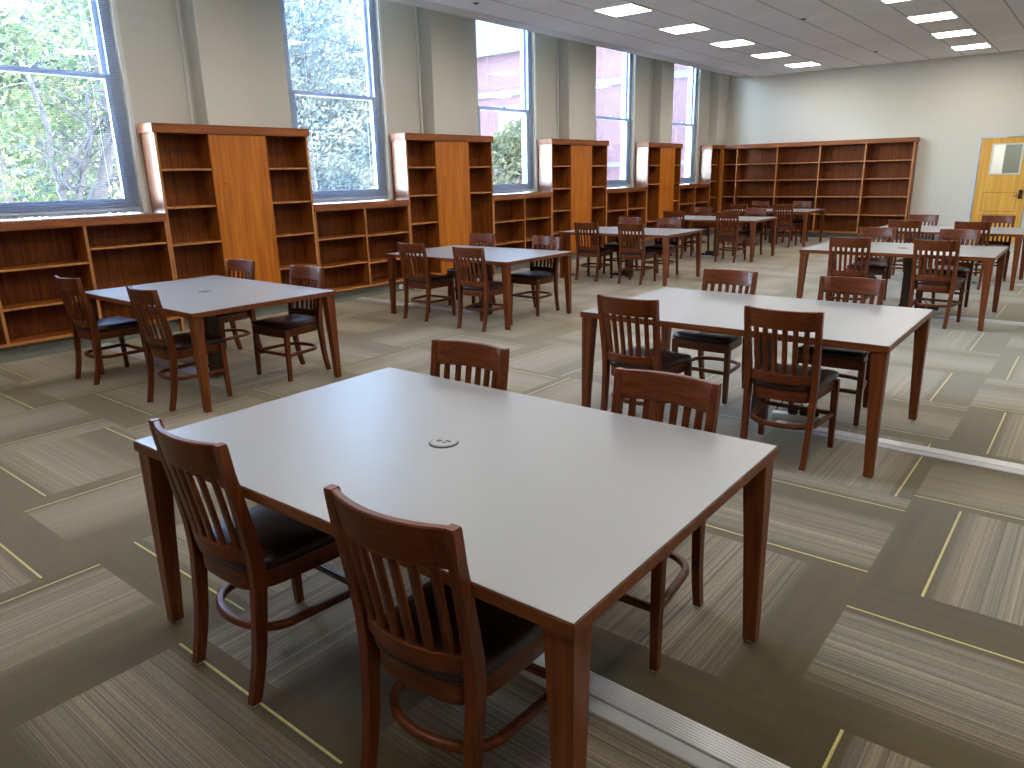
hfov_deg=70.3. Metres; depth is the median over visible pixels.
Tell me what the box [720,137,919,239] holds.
bookcase
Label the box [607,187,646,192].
countertop
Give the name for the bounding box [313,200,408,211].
countertop
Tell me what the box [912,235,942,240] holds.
baseboard
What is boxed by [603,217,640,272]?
wooden chair
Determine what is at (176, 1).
trim
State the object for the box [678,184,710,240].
bookcase
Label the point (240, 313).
seat cushion
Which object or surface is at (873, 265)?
seat cushion
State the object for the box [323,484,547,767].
wooden chair
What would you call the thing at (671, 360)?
seat cushion
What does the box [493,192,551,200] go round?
countertop
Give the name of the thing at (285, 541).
seat cushion
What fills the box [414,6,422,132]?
trim
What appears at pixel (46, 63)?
bushy tree
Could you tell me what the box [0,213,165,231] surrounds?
countertop
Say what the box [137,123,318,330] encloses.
bookcase
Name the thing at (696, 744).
cable cover
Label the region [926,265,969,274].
seat cushion
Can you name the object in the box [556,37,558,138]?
trim
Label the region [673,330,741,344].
seat cushion
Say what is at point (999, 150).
wall
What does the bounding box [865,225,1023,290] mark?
table
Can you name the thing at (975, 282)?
cable cover
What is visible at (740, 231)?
seat cushion
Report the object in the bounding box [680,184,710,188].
countertop
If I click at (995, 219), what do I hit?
wooden chair
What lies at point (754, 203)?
wooden chair
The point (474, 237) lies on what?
wooden chair
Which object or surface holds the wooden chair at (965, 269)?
on the floor
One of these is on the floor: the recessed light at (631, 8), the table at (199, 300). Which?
the table at (199, 300)
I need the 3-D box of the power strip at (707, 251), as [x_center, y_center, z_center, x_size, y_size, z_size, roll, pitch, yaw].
[3.874,-2.583,14.328,0.300,0.093,0.073,6,18,24]
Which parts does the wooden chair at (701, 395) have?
leg, leg, crest rail, leg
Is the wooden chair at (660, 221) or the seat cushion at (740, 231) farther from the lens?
the seat cushion at (740, 231)
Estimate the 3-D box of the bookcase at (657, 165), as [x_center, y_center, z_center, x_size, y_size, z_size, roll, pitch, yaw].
[3.313,-4.297,16.497,0.342,2.215,1.624,11,20,37]
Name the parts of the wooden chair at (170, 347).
leg, crest rail, rail, leg, seat frame, leg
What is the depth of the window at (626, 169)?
15.47 m
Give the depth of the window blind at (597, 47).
14.95 m
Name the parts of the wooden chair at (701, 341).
leg, leg, seat frame, leg, crest rail, leg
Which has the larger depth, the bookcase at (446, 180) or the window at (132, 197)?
the bookcase at (446, 180)
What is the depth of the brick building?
24.48 m
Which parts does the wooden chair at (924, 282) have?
leg, leg, rail, crest rail, seat frame, leg, leg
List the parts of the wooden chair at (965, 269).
leg, seat frame, rail, crest rail, leg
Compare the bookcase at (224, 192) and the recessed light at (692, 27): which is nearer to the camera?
the bookcase at (224, 192)
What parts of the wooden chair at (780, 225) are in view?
crest rail, rail, seat frame, leg, leg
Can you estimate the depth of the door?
15.38 m
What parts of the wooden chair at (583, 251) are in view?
leg, crest rail, rail, leg, seat frame, leg, leg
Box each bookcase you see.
[0,213,179,362]
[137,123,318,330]
[313,200,412,302]
[389,133,494,289]
[493,192,551,273]
[537,139,608,263]
[606,187,646,252]
[634,142,682,245]
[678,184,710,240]
[699,145,723,235]
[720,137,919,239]
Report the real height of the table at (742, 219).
0.744 m
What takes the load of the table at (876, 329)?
on the floor
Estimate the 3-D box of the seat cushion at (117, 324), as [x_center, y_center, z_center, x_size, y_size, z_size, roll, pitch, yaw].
[-3.460,-0.517,6.218,0.422,0.056,0.444,11,20,35]
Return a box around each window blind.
[0,0,140,216]
[279,0,387,200]
[475,19,533,191]
[595,47,632,186]
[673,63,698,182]
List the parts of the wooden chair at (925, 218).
leg, leg, crest rail, leg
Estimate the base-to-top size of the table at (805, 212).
0.744 m
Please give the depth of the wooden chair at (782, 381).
4.00 m
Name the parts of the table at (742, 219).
leg, leg, leg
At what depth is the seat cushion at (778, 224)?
15.40 m
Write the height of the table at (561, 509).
0.744 m
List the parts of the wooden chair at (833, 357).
leg, seat frame, crest rail, leg, leg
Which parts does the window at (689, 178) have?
sash, sash, frame, casing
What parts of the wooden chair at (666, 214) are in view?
crest rail, seat frame, leg, leg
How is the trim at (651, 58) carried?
attached to the wall at (234, 49)
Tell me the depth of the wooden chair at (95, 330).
6.05 m
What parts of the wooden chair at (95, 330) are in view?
crest rail, leg, rail, leg, seat frame, leg, leg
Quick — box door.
[965,132,1023,241]
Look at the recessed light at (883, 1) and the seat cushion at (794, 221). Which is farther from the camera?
the seat cushion at (794, 221)
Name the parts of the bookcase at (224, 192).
panel, shelf, shelf, shelf, shelf, cornice, panel, flush panel, shelf, shelf, shelf, shelf, panel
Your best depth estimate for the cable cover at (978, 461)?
4.23 m
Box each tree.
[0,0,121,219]
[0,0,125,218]
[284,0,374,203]
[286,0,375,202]
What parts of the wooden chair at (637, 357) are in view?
leg, crest rail, rail, seat frame, leg, leg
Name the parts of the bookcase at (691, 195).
panel, panel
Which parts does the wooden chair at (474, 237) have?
leg, seat frame, leg, leg, crest rail, leg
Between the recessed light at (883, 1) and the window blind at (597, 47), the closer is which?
the recessed light at (883, 1)
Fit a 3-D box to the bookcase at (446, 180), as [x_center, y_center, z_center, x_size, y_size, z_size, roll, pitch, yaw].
[-1.010,-2.713,11.330,0.342,2.215,1.941,11,20,37]
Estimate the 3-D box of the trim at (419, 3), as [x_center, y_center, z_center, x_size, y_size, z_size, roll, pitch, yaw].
[-1.110,-5.411,9.537,0.310,0.804,22.330,11,20,37]
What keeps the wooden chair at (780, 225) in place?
on the floor
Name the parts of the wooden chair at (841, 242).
leg, rail, crest rail, leg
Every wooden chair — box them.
[54,275,145,385]
[126,286,232,411]
[148,417,349,706]
[216,259,263,353]
[251,265,331,382]
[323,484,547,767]
[397,242,455,322]
[430,339,509,390]
[447,233,495,305]
[452,246,512,332]
[511,235,560,316]
[574,222,612,281]
[597,294,691,423]
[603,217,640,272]
[611,367,721,671]
[618,223,656,285]
[643,218,681,277]
[663,211,692,259]
[671,268,757,404]
[680,207,712,251]
[714,212,746,262]
[727,204,749,244]
[732,208,766,257]
[740,305,839,471]
[750,201,769,239]
[773,204,797,247]
[782,201,811,242]
[788,275,886,426]
[826,236,875,302]
[842,227,895,301]
[886,220,923,279]
[892,214,938,275]
[908,239,965,329]
[918,229,980,307]
[951,221,991,289]
[974,215,1015,281]
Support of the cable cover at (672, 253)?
on the floor
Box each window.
[0,0,147,218]
[279,0,392,202]
[475,20,537,193]
[595,53,635,187]
[672,67,700,183]
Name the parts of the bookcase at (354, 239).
panel, shelf, shelf, panel, shelf, shelf, panel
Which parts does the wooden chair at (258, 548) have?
leg, crest rail, rail, leg, seat frame, leg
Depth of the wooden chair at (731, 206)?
15.90 m
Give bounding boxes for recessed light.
[593,2,652,16]
[658,23,710,33]
[709,39,755,47]
[750,51,791,58]
[784,61,820,67]
[880,0,906,3]
[906,10,958,22]
[931,28,976,38]
[950,42,991,50]
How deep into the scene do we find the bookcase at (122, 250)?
7.33 m
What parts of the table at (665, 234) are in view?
leg, leg, leg, leg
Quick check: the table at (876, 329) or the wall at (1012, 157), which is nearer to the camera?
the table at (876, 329)
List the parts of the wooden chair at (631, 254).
leg, leg, crest rail, rail, seat frame, leg, leg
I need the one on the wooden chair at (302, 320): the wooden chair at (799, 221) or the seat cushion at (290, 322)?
the seat cushion at (290, 322)
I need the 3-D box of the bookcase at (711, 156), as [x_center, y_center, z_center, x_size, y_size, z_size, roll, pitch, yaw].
[5.060,-4.933,18.570,0.322,2.215,0.692,11,20,37]
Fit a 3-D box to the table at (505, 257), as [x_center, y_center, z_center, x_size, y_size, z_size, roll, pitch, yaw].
[-0.393,-1.207,8.712,1.864,0.744,1.228,11,20,37]
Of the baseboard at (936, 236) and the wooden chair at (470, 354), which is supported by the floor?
the wooden chair at (470, 354)
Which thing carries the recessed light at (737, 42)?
in the ceiling
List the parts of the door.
lock plate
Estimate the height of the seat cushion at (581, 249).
0.056 m
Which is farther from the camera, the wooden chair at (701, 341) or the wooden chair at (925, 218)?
the wooden chair at (925, 218)
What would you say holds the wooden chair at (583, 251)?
on the floor
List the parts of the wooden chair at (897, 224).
leg, leg, crest rail, leg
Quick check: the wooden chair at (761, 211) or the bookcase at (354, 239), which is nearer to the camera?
the bookcase at (354, 239)
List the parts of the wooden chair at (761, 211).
leg, rail, crest rail, leg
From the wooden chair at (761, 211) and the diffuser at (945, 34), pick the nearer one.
the diffuser at (945, 34)
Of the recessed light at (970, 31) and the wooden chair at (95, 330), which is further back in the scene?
the recessed light at (970, 31)
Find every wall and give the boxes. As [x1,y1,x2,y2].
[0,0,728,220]
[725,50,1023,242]
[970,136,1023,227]
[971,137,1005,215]
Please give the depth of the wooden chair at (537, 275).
8.70 m
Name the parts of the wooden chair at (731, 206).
crest rail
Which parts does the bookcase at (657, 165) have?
panel, panel, cornice, flush panel, panel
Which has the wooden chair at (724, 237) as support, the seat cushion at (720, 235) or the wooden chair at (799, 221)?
the seat cushion at (720, 235)
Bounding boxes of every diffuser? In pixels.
[713,40,753,46]
[752,52,787,57]
[883,0,903,2]
[933,30,974,37]
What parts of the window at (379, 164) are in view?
sash, sash, casing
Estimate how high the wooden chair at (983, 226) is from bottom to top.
0.895 m
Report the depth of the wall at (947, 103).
16.09 m
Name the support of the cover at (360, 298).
on the floor
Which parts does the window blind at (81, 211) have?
rail, ladder cord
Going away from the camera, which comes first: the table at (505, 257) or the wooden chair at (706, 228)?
the table at (505, 257)
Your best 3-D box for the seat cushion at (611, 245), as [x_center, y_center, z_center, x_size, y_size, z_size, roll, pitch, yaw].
[1.807,-2.304,12.014,0.422,0.056,0.444,11,20,37]
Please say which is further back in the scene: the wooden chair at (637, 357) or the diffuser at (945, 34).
the diffuser at (945, 34)
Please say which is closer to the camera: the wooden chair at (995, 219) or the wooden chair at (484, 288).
the wooden chair at (484, 288)
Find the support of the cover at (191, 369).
on the floor
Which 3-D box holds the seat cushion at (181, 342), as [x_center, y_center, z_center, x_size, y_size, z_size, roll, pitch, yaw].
[-2.482,-0.332,5.497,0.422,0.056,0.444,11,20,37]
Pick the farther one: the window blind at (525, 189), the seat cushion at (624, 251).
the window blind at (525, 189)
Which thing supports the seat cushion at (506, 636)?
on the wooden chair at (446, 643)
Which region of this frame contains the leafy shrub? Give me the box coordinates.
[492,118,522,193]
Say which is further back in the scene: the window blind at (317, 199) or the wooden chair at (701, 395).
the window blind at (317, 199)
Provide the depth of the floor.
2.91 m
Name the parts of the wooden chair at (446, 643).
leg, crest rail, rail, seat frame, leg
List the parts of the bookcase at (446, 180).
panel, shelf, shelf, shelf, cornice, panel, flush panel, shelf, shelf, panel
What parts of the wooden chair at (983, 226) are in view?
crest rail, leg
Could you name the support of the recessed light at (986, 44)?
in the ceiling
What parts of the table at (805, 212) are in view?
leg, leg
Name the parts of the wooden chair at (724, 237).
leg, leg, rail, crest rail, seat frame, leg, leg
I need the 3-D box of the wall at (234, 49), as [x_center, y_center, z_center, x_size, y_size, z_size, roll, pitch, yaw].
[-1.687,-3.568,10.584,0.540,4.900,22.330,11,20,37]
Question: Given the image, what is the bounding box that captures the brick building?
[324,11,688,201]
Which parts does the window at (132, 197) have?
sash, sash, casing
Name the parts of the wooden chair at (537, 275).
leg, seat frame, leg, leg, rail, crest rail, leg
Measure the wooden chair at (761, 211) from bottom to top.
0.895 m
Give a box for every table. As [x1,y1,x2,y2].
[85,275,341,413]
[133,367,777,767]
[386,245,572,330]
[559,226,702,286]
[580,287,933,478]
[658,215,777,262]
[721,208,824,246]
[796,241,1008,331]
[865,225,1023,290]
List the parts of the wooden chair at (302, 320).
leg, seat frame, leg, leg, rail, crest rail, leg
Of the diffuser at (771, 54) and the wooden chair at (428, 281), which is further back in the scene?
the diffuser at (771, 54)
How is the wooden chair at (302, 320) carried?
on the floor
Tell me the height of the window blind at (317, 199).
3.060 m
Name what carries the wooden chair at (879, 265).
on the floor
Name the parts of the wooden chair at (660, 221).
leg, seat frame, rail, leg, crest rail, leg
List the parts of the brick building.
stone cornice, pane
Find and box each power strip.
[613,270,625,275]
[701,250,712,255]
[769,399,819,421]
[897,293,938,314]
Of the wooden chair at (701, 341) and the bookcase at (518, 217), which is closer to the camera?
the wooden chair at (701, 341)
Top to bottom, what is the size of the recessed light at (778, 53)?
0.016 m
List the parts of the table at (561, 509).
leg, grommet lid, leg, leg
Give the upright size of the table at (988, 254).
0.744 m
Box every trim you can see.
[174,0,194,123]
[389,0,752,77]
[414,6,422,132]
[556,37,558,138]
[649,58,652,141]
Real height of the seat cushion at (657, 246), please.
0.056 m
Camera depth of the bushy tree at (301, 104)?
17.39 m
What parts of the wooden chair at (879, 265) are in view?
leg, seat frame, rail, crest rail, leg, leg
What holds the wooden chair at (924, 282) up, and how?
on the floor
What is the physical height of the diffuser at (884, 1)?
0.010 m
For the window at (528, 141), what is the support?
in the wall at (234, 49)
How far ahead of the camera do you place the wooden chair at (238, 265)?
6.87 m
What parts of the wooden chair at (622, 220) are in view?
leg, leg, seat frame, crest rail, leg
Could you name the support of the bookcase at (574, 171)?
on the floor
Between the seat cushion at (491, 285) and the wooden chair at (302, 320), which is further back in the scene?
the seat cushion at (491, 285)
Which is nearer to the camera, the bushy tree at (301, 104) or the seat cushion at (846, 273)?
the seat cushion at (846, 273)
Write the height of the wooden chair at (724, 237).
0.895 m
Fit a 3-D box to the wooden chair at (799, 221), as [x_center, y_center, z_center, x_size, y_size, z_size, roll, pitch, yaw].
[6.471,-3.673,16.471,0.447,0.895,0.530,13,21,40]
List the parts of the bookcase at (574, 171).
panel, cornice, panel, flush panel, panel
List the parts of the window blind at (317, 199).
ladder cord, rail, ladder cord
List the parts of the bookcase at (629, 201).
shelf, panel, shelf, panel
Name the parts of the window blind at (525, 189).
rail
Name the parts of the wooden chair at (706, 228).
leg, rail, crest rail, leg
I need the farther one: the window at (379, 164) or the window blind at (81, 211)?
the window at (379, 164)
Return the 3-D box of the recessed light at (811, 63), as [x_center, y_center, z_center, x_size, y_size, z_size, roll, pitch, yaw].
[6.353,-6.984,15.889,0.610,0.016,0.610,11,20,37]
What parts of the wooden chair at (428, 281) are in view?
leg, crest rail, rail, leg, seat frame, leg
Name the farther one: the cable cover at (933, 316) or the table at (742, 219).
the table at (742, 219)
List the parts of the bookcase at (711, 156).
panel, cornice, panel, panel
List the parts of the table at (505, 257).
leg, leg, leg, leg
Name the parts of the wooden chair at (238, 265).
leg, seat frame, leg, crest rail, leg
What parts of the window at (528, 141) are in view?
sash, sash, casing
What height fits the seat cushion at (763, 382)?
0.056 m
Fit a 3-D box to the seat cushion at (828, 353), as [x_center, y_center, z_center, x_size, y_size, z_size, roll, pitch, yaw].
[2.167,-0.249,4.848,0.422,0.056,0.444,11,20,35]
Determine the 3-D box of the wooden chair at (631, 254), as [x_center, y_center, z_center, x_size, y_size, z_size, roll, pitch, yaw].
[1.857,-1.953,10.855,0.447,0.895,0.530,10,19,33]
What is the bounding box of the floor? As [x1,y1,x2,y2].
[0,235,1023,767]
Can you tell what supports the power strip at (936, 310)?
on the floor
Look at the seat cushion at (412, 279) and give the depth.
8.40 m
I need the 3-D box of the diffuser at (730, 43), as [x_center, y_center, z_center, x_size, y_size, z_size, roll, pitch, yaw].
[3.954,-6.106,13.022,0.578,0.010,0.578,11,20,37]
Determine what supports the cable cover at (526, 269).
on the floor
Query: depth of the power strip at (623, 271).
11.78 m
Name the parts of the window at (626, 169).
sash, sash, frame, casing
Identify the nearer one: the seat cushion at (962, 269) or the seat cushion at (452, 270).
the seat cushion at (962, 269)
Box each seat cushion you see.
[75,316,138,332]
[148,332,224,350]
[198,505,334,572]
[216,310,248,316]
[251,314,316,330]
[374,580,542,684]
[407,274,453,283]
[447,266,481,273]
[462,280,501,290]
[511,270,553,279]
[579,247,612,252]
[604,242,634,247]
[609,346,690,370]
[622,249,655,254]
[645,244,675,249]
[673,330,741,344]
[719,234,746,237]
[735,230,760,233]
[752,362,838,391]
[776,223,797,226]
[784,220,802,222]
[798,344,869,360]
[832,270,874,277]
[847,261,887,269]
[915,275,964,285]
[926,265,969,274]
[978,244,1009,250]
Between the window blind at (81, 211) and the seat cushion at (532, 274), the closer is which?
the window blind at (81, 211)
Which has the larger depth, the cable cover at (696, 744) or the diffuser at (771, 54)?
the diffuser at (771, 54)
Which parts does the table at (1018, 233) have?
leg, leg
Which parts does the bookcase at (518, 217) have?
panel, shelf, shelf, panel, shelf, panel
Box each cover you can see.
[101,343,209,373]
[357,297,476,313]
[519,268,624,277]
[519,653,789,767]
[672,253,710,256]
[775,419,1023,474]
[931,314,1023,325]
[966,281,1023,286]
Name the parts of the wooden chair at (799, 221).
leg, crest rail, leg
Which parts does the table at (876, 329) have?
leg, leg, leg, leg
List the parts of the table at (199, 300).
leg, leg, leg, leg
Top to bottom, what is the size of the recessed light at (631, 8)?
0.016 m
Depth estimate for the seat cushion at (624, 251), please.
10.70 m
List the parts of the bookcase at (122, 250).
shelf, shelf, panel, shelf, panel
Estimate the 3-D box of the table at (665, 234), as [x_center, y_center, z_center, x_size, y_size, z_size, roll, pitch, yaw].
[1.858,-2.047,11.453,1.864,0.744,1.228,11,20,36]
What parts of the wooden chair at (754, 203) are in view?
crest rail, leg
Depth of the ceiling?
11.66 m
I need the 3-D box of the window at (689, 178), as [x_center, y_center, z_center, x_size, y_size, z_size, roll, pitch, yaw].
[4.088,-6.388,17.381,0.177,3.090,1.425,11,20,37]
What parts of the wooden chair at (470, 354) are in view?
leg, crest rail, leg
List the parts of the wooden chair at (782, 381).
leg, leg, rail, crest rail, seat frame, leg, leg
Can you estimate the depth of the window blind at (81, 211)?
7.22 m
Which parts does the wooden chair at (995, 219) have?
leg, rail, crest rail, leg, leg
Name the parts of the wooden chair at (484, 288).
leg, crest rail, rail, leg, seat frame, leg, leg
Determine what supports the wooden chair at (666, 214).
on the floor
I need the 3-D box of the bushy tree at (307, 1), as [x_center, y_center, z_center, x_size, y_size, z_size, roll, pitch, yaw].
[-6.326,-9.908,23.966,3.802,10.343,6.872,11,20,37]
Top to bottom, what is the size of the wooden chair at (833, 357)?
0.895 m
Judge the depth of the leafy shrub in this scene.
22.10 m
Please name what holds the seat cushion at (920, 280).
on the wooden chair at (924, 282)
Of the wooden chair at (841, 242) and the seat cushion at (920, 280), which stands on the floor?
the wooden chair at (841, 242)
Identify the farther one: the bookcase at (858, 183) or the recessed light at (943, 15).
the bookcase at (858, 183)
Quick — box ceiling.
[425,0,1023,76]
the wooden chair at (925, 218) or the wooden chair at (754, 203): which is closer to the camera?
the wooden chair at (925, 218)
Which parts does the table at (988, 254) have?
leg, leg, leg, leg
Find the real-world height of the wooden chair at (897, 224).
0.895 m
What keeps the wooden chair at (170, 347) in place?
on the floor
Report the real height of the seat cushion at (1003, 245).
0.056 m
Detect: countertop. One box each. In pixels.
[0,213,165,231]
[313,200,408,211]
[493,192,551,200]
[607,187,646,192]
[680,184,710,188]
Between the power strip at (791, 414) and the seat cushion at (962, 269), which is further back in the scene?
the seat cushion at (962, 269)
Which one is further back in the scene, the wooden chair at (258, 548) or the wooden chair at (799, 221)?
the wooden chair at (799, 221)
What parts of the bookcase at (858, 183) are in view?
panel, shelf, shelf, shelf, shelf, shelf, shelf, cornice, shelf, shelf, shelf, shelf, shelf, shelf, shelf, shelf, panel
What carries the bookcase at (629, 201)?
on the floor

